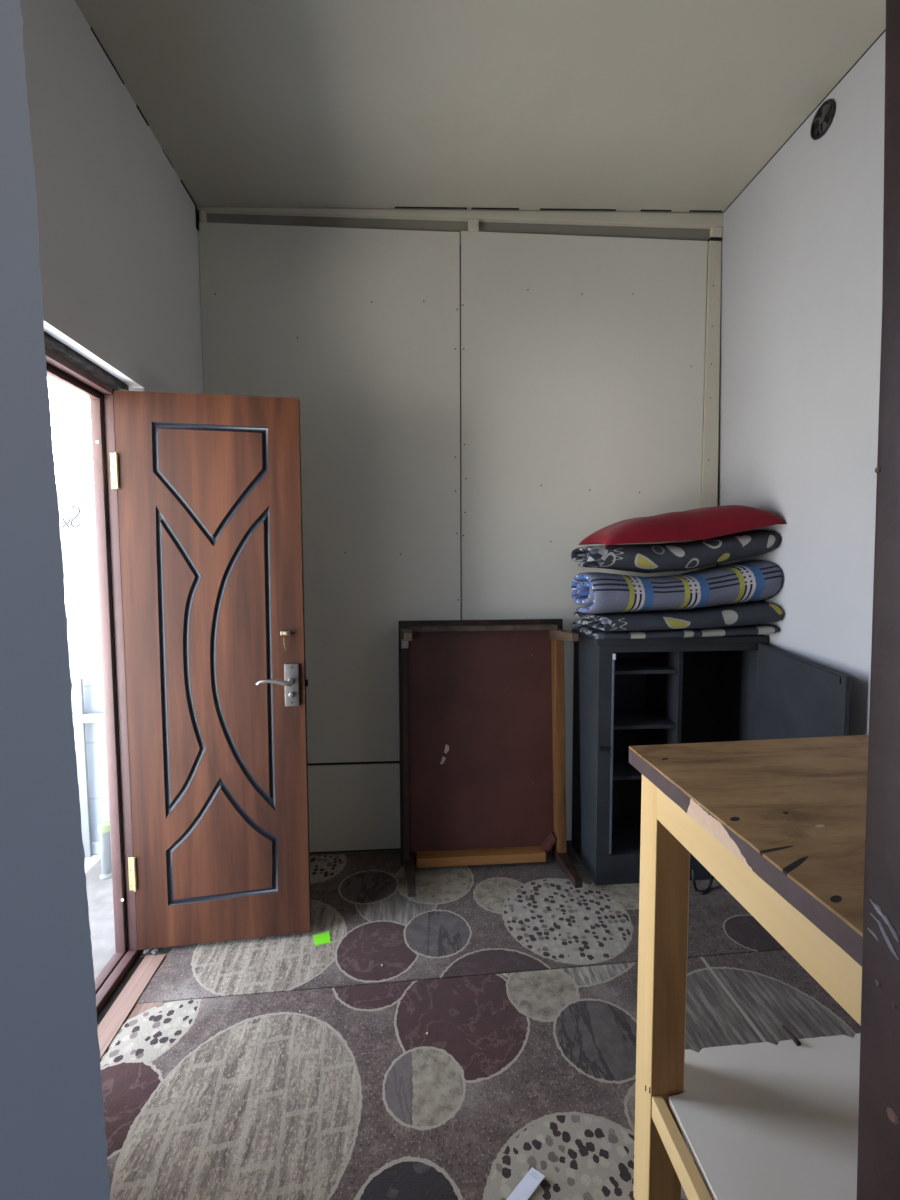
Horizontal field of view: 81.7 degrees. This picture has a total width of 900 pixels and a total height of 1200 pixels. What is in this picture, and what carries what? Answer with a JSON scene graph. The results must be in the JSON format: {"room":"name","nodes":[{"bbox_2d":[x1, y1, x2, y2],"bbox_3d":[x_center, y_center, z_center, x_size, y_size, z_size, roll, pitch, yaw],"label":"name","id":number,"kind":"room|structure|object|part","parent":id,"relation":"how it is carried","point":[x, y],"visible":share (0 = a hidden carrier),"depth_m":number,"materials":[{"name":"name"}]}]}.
{"room":"storage room","nodes":[
{"label":"storage room","id":0,"kind":"room"},
{"bbox_2d":[0,0,109,1199],"bbox_3d":[-0.878,-0.144,0.350,1.207,3.050,0.013,-1,4,-4],"label":"wall","id":1,"kind":"structure","parent":0,"point":[53,1143],"depth_m":0.41,"materials":[{"name":"grey paint"}]},
{"bbox_2d":[20,0,203,393],"bbox_3d":[-1.117,-0.212,1.436,0.150,3.050,2.180,-1,4,-4],"label":"wall","id":2,"kind":"structure","parent":0,"point":[119,235],"depth_m":1.60,"materials":[{"name":"white paint"}]},
{"bbox_2d":[44,331,128,390],"bbox_3d":[-1.122,-0.719,1.477,0.050,0.043,0.685,-1,4,-4],"label":"trim","id":3,"kind":"structure","parent":2,"relation":"attached to","point":[50,342],"depth_m":1.57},
{"bbox_2d":[45,347,141,1014],"bbox_3d":[-1.141,0.304,1.528,0.070,2.007,0.680,-1,4,-4],"label":"door frame","id":4,"kind":"structure","parent":2,"relation":"in","point":[61,370],"depth_m":1.79,"materials":[{"name":"brown paint"}]},
{"bbox_2d":[110,390,310,949],"bbox_3d":[-0.832,0.274,1.841,0.630,1.966,0.099,-1,4,-9],"label":"door leaf","id":5,"kind":"structure","parent":4,"relation":"attached to","point":[209,486],"depth_m":1.85,"materials":[{"name":"brown wood"}]},
{"bbox_3d":[-0.620,0.293,1.850,0.128,0.030,0.051,-1,4,-9],"label":"handle lever","id":6,"kind":"part","parent":5,"relation":"part of","materials":[{"name":"silver metal"}]},
{"bbox_3d":[-0.574,0.309,1.888,0.051,0.155,0.008,-1,4,-9],"label":"handle plate","id":7,"kind":"part","parent":5,"relation":"part of","materials":[{"name":"silver metal"}]},
{"bbox_2d":[90,27,123,84],"bbox_3d":[-1.070,-1.699,1.627,0.005,0.006,0.180,-1,4,-4],"label":"trim","id":8,"kind":"structure","parent":2,"relation":"attached to","point":[90,27],"depth_m":1.62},
{"bbox_2d":[97,957,143,1026],"bbox_3d":[-1.071,1.317,1.390,0.029,0.003,0.968,-1,4,-4],"label":"trim","id":9,"kind":"structure","parent":2,"relation":"attached to","point":[111,1000],"depth_m":1.72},
{"bbox_2d":[97,954,165,1059],"bbox_3d":[-1.020,1.312,1.392,0.070,0.012,0.965,-1,4,-4],"label":"trim","id":10,"kind":"structure","parent":2,"relation":"attached to","point":[121,1009],"depth_m":1.67,"materials":[{"name":"brown wood"}]},
{"bbox_2d":[151,949,158,954],"bbox_3d":[-1.062,1.267,1.870,0.026,0.015,0.020,-1,4,-4],"label":"lump","id":11,"kind":"object","parent":10,"relation":"on","point":[155,951],"visible":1,"depth_m":1.87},
{"bbox_2d":[136,105,148,125],"bbox_3d":[-1.086,-1.711,1.836,0.006,0.007,0.080,-1,4,-4],"label":"trim","id":12,"kind":"structure","parent":2,"relation":"attached to","point":[136,105],"depth_m":1.83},
{"bbox_2d":[126,951,169,1020],"bbox_3d":[-0.943,1.313,1.416,0.083,0.006,1.000,-1,4,-4],"label":"trim","id":13,"kind":"structure","parent":2,"relation":"attached to","point":[140,1008],"depth_m":1.65,"materials":[{"name":"brown wood"}]},
{"bbox_2d":[181,180,195,205],"bbox_3d":[-1.116,-1.736,2.219,0.006,0.007,0.150,-1,4,-4],"label":"trim","id":14,"kind":"structure","parent":2,"relation":"attached to","point":[181,180],"depth_m":2.21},
{"bbox_2d":[195,206,198,230],"bbox_3d":[-1.121,-1.691,2.306,0.006,0.090,0.021,-1,4,-4],"label":"trim","id":15,"kind":"structure","parent":2,"relation":"attached to","point":[196,209],"depth_m":2.30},
{"bbox_2d":[85,841,571,1013],"bbox_3d":[-0.196,1.452,-0.215,3.950,0.070,5.820,-1,4,-4],"label":"floor","id":16,"kind":"structure","parent":0,"point":[99,892],"depth_m":2.12,"materials":[{"name":"grey concrete"}]},
{"bbox_2d":[71,678,91,857],"bbox_3d":[-1.767,0.812,2.497,0.048,0.881,0.033,-1,4,-4],"label":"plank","id":17,"kind":"object","parent":16,"relation":"on","point":[77,684],"visible":0.78,"depth_m":2.49,"materials":[{"name":"white"}]},
{"bbox_2d":[92,842,100,853],"bbox_3d":[-1.756,1.217,2.578,0.110,0.063,0.060,-1,4,-4],"label":"block","id":18,"kind":"object","parent":16,"relation":"on","point":[95,845],"visible":0.09,"depth_m":2.55,"materials":[{"name":"white"}]},
{"bbox_2d":[98,821,111,879],"bbox_3d":[-1.564,1.135,2.362,0.060,0.253,0.060,-1,4,-4],"label":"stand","id":19,"kind":"object","parent":16,"relation":"on","point":[103,827],"visible":0.84,"depth_m":2.35,"materials":[{"name":"plastic"}]},
{"bbox_2d":[143,949,150,953],"bbox_3d":[-1.093,1.266,1.876,0.025,0.013,0.018,-2,4,-31],"label":"lump","id":20,"kind":"object","parent":16,"relation":"on","point":[146,951],"visible":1,"depth_m":1.87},
{"bbox_2d":[136,844,784,1003],"bbox_3d":[0.180,1.259,2.171,2.475,0.008,0.823,-1,4,-4],"label":"patterned carpet","id":21,"kind":"object","parent":16,"relation":"on","point":[470,920],"visible":0.75,"depth_m":1.98,"materials":[{"name":"carpet"}]},
{"bbox_2d":[313,931,330,945],"bbox_3d":[-0.481,1.270,1.952,0.063,0.001,0.066,-1,4,-16],"label":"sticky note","id":22,"kind":"object","parent":21,"relation":"on","point":[322,938],"visible":1,"depth_m":1.95,"materials":[{"name":"green paper"}]},
{"bbox_2d":[398,619,581,896],"bbox_3d":[0.168,0.674,2.322,0.790,1.137,0.414,-1,4,-4],"label":"table","id":23,"kind":"object","parent":21,"relation":"on","point":[482,705],"visible":1,"depth_m":2.46,"materials":[{"name":"brown wood"}]},
{"bbox_3d":[-0.204,0.667,2.396,0.024,1.042,0.157,-1,4,-4],"label":"rail","id":24,"kind":"part","parent":23,"relation":"part of","materials":[{"name":"brown wood"}]},
{"bbox_3d":[-0.194,0.160,2.290,0.054,0.065,0.306,-1,4,-4],"label":"leg","id":25,"kind":"part","parent":23,"relation":"part of","materials":[{"name":"grey wood"}]},
{"bbox_3d":[-0.178,1.204,2.274,0.054,0.065,0.306,-1,4,-4],"label":"leg","id":26,"kind":"part","parent":23,"relation":"part of","materials":[{"name":"brown wood"}]},
{"bbox_3d":[0.157,0.664,2.466,0.730,1.077,0.093,-1,4,-4],"label":"underside panel","id":27,"kind":"part","parent":23,"relation":"part of","materials":[{"name":"brown wood"}]},
{"bbox_3d":[0.143,1.192,2.415,0.595,0.046,0.078,-1,4,-4],"label":"rail","id":28,"kind":"part","parent":23,"relation":"part of","materials":[{"name":"brown wood"}]},
{"bbox_3d":[0.155,0.132,2.432,0.690,0.030,0.076,-1,4,-4],"label":"rail","id":29,"kind":"part","parent":23,"relation":"part of","materials":[{"name":"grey wood"}]},
{"bbox_3d":[0.512,0.660,2.452,0.040,1.042,0.157,-1,4,-4],"label":"rail","id":30,"kind":"part","parent":23,"relation":"part of","materials":[{"name":"brown wood"}]},
{"bbox_3d":[0.513,0.166,2.345,0.052,0.065,0.306,-1,4,-4],"label":"leg","id":31,"kind":"part","parent":23,"relation":"part of","materials":[{"name":"grey wood"}]},
{"bbox_3d":[0.524,1.198,2.329,0.052,0.065,0.306,-1,4,-4],"label":"leg","id":32,"kind":"part","parent":23,"relation":"part of","materials":[{"name":"brown wood"}]},
{"bbox_2d":[692,868,713,894],"bbox_3d":[1.082,1.196,2.219,0.118,0.112,0.037,-1,4,-14],"label":"cord","id":33,"kind":"object","parent":21,"relation":"on","point":[693,869],"visible":0.91,"depth_m":2.21,"materials":[{"name":"black plastic"}]},
{"bbox_2d":[572,629,850,884],"bbox_3d":[1.009,0.707,2.186,0.765,1.086,0.837,-1,4,-4],"label":"base cabinet","id":34,"kind":"object","parent":21,"relation":"on","point":[648,691],"visible":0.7,"depth_m":2.31,"materials":[{"name":"wood"}]},
{"bbox_2d":[613,752,641,779],"bbox_3d":[0.812,0.771,2.433,0.343,0.016,0.297,-1,4,-4],"label":"shelf","id":35,"kind":"object","parent":34,"relation":"attached to","point":[622,769],"depth_m":2.36,"materials":[{"name":"wood"}]},
{"bbox_2d":[614,707,675,729],"bbox_3d":[0.811,0.547,2.419,0.343,0.016,0.297,-1,4,-4],"label":"shelf","id":36,"kind":"object","parent":34,"relation":"attached to","point":[624,717],"depth_m":2.36,"materials":[{"name":"wood"}]},
{"bbox_2d":[614,658,676,674],"bbox_3d":[0.810,0.304,2.404,0.343,0.016,0.297,-1,4,-4],"label":"shelf","id":37,"kind":"object","parent":34,"relation":"attached to","point":[622,665],"depth_m":2.33,"materials":[{"name":"wood"}]},
{"bbox_2d":[572,601,782,638],"bbox_3d":[0.976,0.080,2.311,0.794,0.145,0.388,-1,4,-4],"label":"quilt","id":38,"kind":"object","parent":34,"relation":"on","point":[745,618],"visible":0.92,"depth_m":2.15,"materials":[{"name":"grey fabric"}]},
{"bbox_2d":[571,561,781,613],"bbox_3d":[0.965,-0.059,2.288,0.817,0.227,0.337,-1,4,-4],"label":"plaid blanket","id":39,"kind":"object","parent":38,"relation":"on","point":[745,581],"visible":1,"depth_m":2.15,"materials":[{"name":"fabric"}]},
{"bbox_2d":[571,530,778,572],"bbox_3d":[0.957,-0.212,2.286,0.822,0.186,0.325,-1,4,-4],"label":"quilt","id":40,"kind":"object","parent":39,"relation":"on","point":[677,556],"visible":1,"depth_m":2.15,"materials":[{"name":"black fabric"}]},
{"bbox_2d":[578,505,785,544],"bbox_3d":[0.991,-0.322,2.284,0.768,0.176,0.370,-1,4,-4],"label":"pillow","id":41,"kind":"object","parent":40,"relation":"on","point":[716,521],"visible":1,"depth_m":2.13,"materials":[{"name":"red fabric"}]},
{"bbox_3d":[1.009,0.716,2.272,0.753,1.056,0.012,-1,4,-4],"label":"frame","id":42,"kind":"part","parent":34,"relation":"part of","materials":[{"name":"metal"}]},
{"bbox_3d":[1.350,0.675,2.037,0.018,0.952,0.491,0,4,-1],"label":"door","id":43,"kind":"part","parent":34,"relation":"part of","materials":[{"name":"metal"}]},
{"bbox_2d":[100,950,860,1199],"bbox_3d":[0.222,1.311,1.271,2.533,0.019,1.088,-1,4,-4],"label":"patterned carpet","id":44,"kind":"object","parent":16,"relation":"on","point":[348,1095],"depth_m":1.41,"materials":[{"name":"grey carpet"}]},
{"bbox_3d":[0.165,1.313,1.157,0.106,0.008,0.032,-3,5,-42],"label":"paper strip","id":45,"kind":"part","parent":44,"relation":"part of","materials":[{"name":"white paper"}]},
{"bbox_2d":[629,735,868,1199],"bbox_3d":[0.924,0.829,0.899,1.033,1.006,0.666,-1,4,-4],"label":"workbench","id":46,"kind":"object","parent":44,"relation":"on","point":[780,824],"visible":0.88,"depth_m":0.98,"materials":[{"name":"brown wood"}]},
{"bbox_3d":[0.442,0.837,1.088,0.071,0.970,0.070,-1,4,-4],"label":"leg","id":47,"kind":"part","parent":46,"relation":"part of","materials":[{"name":"beige paint"}]},
{"bbox_3d":[0.443,1.051,0.805,0.022,0.046,0.519,-1,4,-4],"label":"shelf rail","id":48,"kind":"part","parent":46,"relation":"part of","materials":[{"name":"beige wood"}]},
{"bbox_2d":[669,1033,859,1199],"bbox_3d":[0.901,1.023,0.922,0.906,0.016,0.553,-1,4,-4],"label":"shelf","id":49,"kind":"object","parent":46,"relation":"attached to","point":[763,1120],"depth_m":1.01,"materials":[{"name":"white wood"}]},
{"bbox_2d":[782,1025,800,1045],"bbox_3d":[0.781,0.994,1.189,0.012,0.012,0.047,-1,4,-4],"label":"peg","id":50,"kind":"object","parent":46,"relation":"on","point":[797,1042],"visible":1,"depth_m":1.18,"materials":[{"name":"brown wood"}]},
{"bbox_2d":[199,222,718,852],"bbox_3d":[0.128,-0.241,2.529,2.505,2.959,0.045,-1,4,-4],"label":"wall","id":51,"kind":"structure","parent":0,"point":[360,326],"depth_m":2.48,"materials":[{"name":"white paint"}]},
{"bbox_2d":[199,210,206,222],"bbox_3d":[-1.101,-1.706,2.319,0.024,0.047,0.024,-1,4,-4],"label":"trim","id":52,"kind":"structure","parent":51,"relation":"attached to","point":[202,214],"depth_m":2.31,"materials":[{"name":"beige paint"}]},
{"bbox_2d":[395,207,466,208],"bbox_3d":[-0.086,-1.787,2.369,0.330,0.017,0.006,-1,4,-4],"label":"trim","id":53,"kind":"structure","parent":51,"relation":"attached to","point":[395,207],"depth_m":2.37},
{"bbox_2d":[199,213,709,254],"bbox_3d":[0.092,-1.755,2.438,2.445,0.189,0.031,-1,4,-4],"label":"board","id":54,"kind":"object","parent":51,"relation":"attached to","point":[367,223],"visible":0.21,"depth_m":2.42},
{"bbox_2d":[197,207,723,228],"bbox_3d":[0.091,-1.790,2.406,2.440,0.097,0.027,-1,4,-4],"label":"trim","id":55,"kind":"structure","parent":51,"relation":"attached to","point":[625,219],"depth_m":2.41,"materials":[{"name":"beige paint"}]},
{"bbox_2d":[468,219,478,231],"bbox_3d":[0.107,-1.734,2.412,0.048,0.048,0.024,-1,4,-4],"label":"trim","id":56,"kind":"structure","parent":51,"relation":"attached to","point":[473,224],"depth_m":2.40,"materials":[{"name":"beige paint"}]},
{"bbox_2d":[471,208,518,209],"bbox_3d":[0.208,-1.800,2.392,0.220,0.013,0.006,-1,4,-4],"label":"trim","id":57,"kind":"structure","parent":51,"relation":"attached to","point":[471,208],"depth_m":2.39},
{"bbox_2d":[540,208,615,210],"bbox_3d":[0.597,-1.818,2.421,0.360,0.018,0.006,-1,4,-4],"label":"trim","id":58,"kind":"structure","parent":51,"relation":"attached to","point":[540,208],"depth_m":2.42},
{"bbox_2d":[640,210,671,211],"bbox_3d":[0.970,-1.835,2.450,0.150,0.010,0.006,-1,4,-4],"label":"trim","id":59,"kind":"structure","parent":51,"relation":"attached to","point":[640,210],"depth_m":2.45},
{"bbox_2d":[699,241,720,569],"bbox_3d":[1.299,-0.256,2.600,0.105,2.946,0.015,-1,4,-4],"label":"strip","id":60,"kind":"object","parent":51,"relation":"attached to","point":[709,478],"visible":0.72,"depth_m":2.54,"materials":[{"name":"beige paint"}]},
{"bbox_2d":[708,237,721,241],"bbox_3d":[1.276,-1.733,2.504,0.057,0.012,0.024,-1,4,-4],"label":"trim","id":61,"kind":"structure","parent":51,"relation":"attached to","point":[710,238],"depth_m":2.49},
{"bbox_2d":[710,227,722,236],"bbox_3d":[1.281,-1.764,2.503,0.051,0.048,0.024,-1,4,-4],"label":"trim","id":62,"kind":"structure","parent":51,"relation":"attached to","point":[714,231],"depth_m":2.49,"materials":[{"name":"beige paint"}]},
{"bbox_2d":[75,0,885,212],"bbox_3d":[-0.002,-1.832,1.411,3.250,0.324,2.200,-1,4,-4],"label":"ceiling","id":63,"kind":"structure","parent":0,"point":[677,106],"depth_m":1.80,"materials":[{"name":"paint"}]},
{"bbox_2d":[718,31,885,735],"bbox_3d":[1.588,-0.184,0.274,0.187,3.120,4.920,-1,4,-4],"label":"wall","id":64,"kind":"structure","parent":0,"point":[802,243],"depth_m":1.97,"materials":[{"name":"white paint"}]},
{"bbox_2d":[689,210,721,211],"bbox_3d":[1.215,-1.846,2.468,0.160,0.011,0.006,-1,4,-4],"label":"trim","id":65,"kind":"structure","parent":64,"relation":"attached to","point":[690,210],"depth_m":2.47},
{"bbox_2d":[723,29,885,212],"bbox_3d":[1.384,-1.790,1.508,0.006,0.005,1.970,-1,4,-4],"label":"trim","id":66,"kind":"structure","parent":64,"relation":"attached to","point":[885,29],"depth_m":1.93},
{"bbox_2d":[810,99,834,139],"bbox_3d":[1.351,-1.741,1.886,0.014,0.110,0.110,-1,4,-4],"label":"fan","id":67,"kind":"object","parent":64,"relation":"attached to","point":[822,120],"visible":1,"depth_m":1.88,"materials":[{"name":"black plastic"}]},
{"bbox_3d":[1.355,-1.741,1.886,0.005,0.100,0.100,-1,4,-4],"label":"plate","id":68,"kind":"part","parent":67,"relation":"part of","materials":[{"name":"black plastic"}]},
{"bbox_3d":[1.351,-1.714,1.877,0.004,0.033,0.030,0,4,2],"label":"blade","id":69,"kind":"part","parent":67,"relation":"part of","materials":[{"name":"grey plastic"}]},
{"bbox_3d":[1.351,-1.767,1.871,0.004,0.032,0.028,-1,4,-4],"label":"blade","id":70,"kind":"part","parent":67,"relation":"part of","materials":[{"name":"grey plastic"}]},
{"bbox_3d":[1.353,-1.738,1.858,0.005,0.030,0.033,-1,4,-4],"label":"blade","id":71,"kind":"part","parent":67,"relation":"part of","materials":[{"name":"black plastic"}]},
{"bbox_3d":[1.023,0.315,0.489,1.050,2.100,0.013,-1,4,-4],"label":"wall","id":72,"kind":"structure","parent":0,"visible":0},
{"bbox_2d":[857,0,899,1199],"bbox_3d":[0.440,0.324,0.397,0.174,2.100,0.160,-1,4,-4],"label":"trim","id":73,"kind":"structure","parent":72,"relation":"attached to","point":[878,1163],"depth_m":0.44,"materials":[{"name":"brown paint"}]},
{"label":"outside","id":74,"kind":"structure","parent":0,"visible":0},
{"bbox_2d":[56,485,108,854],"bbox_3d":[-2.038,0.378,2.525,1.524,1.840,0.104,-1,4,-4],"label":"wall","id":75,"kind":"structure","parent":74,"point":[76,505],"depth_m":2.48,"materials":[{"name":"white paint"}]},
{"bbox_2d":[72,713,104,723],"bbox_3d":[-2.013,0.567,2.455,1.460,0.048,0.042,-1,4,-4],"label":"pipe","id":76,"kind":"object","parent":75,"relation":"attached to","point":[96,717],"visible":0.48,"depth_m":2.46,"materials":[{"name":"white"}]}
]}

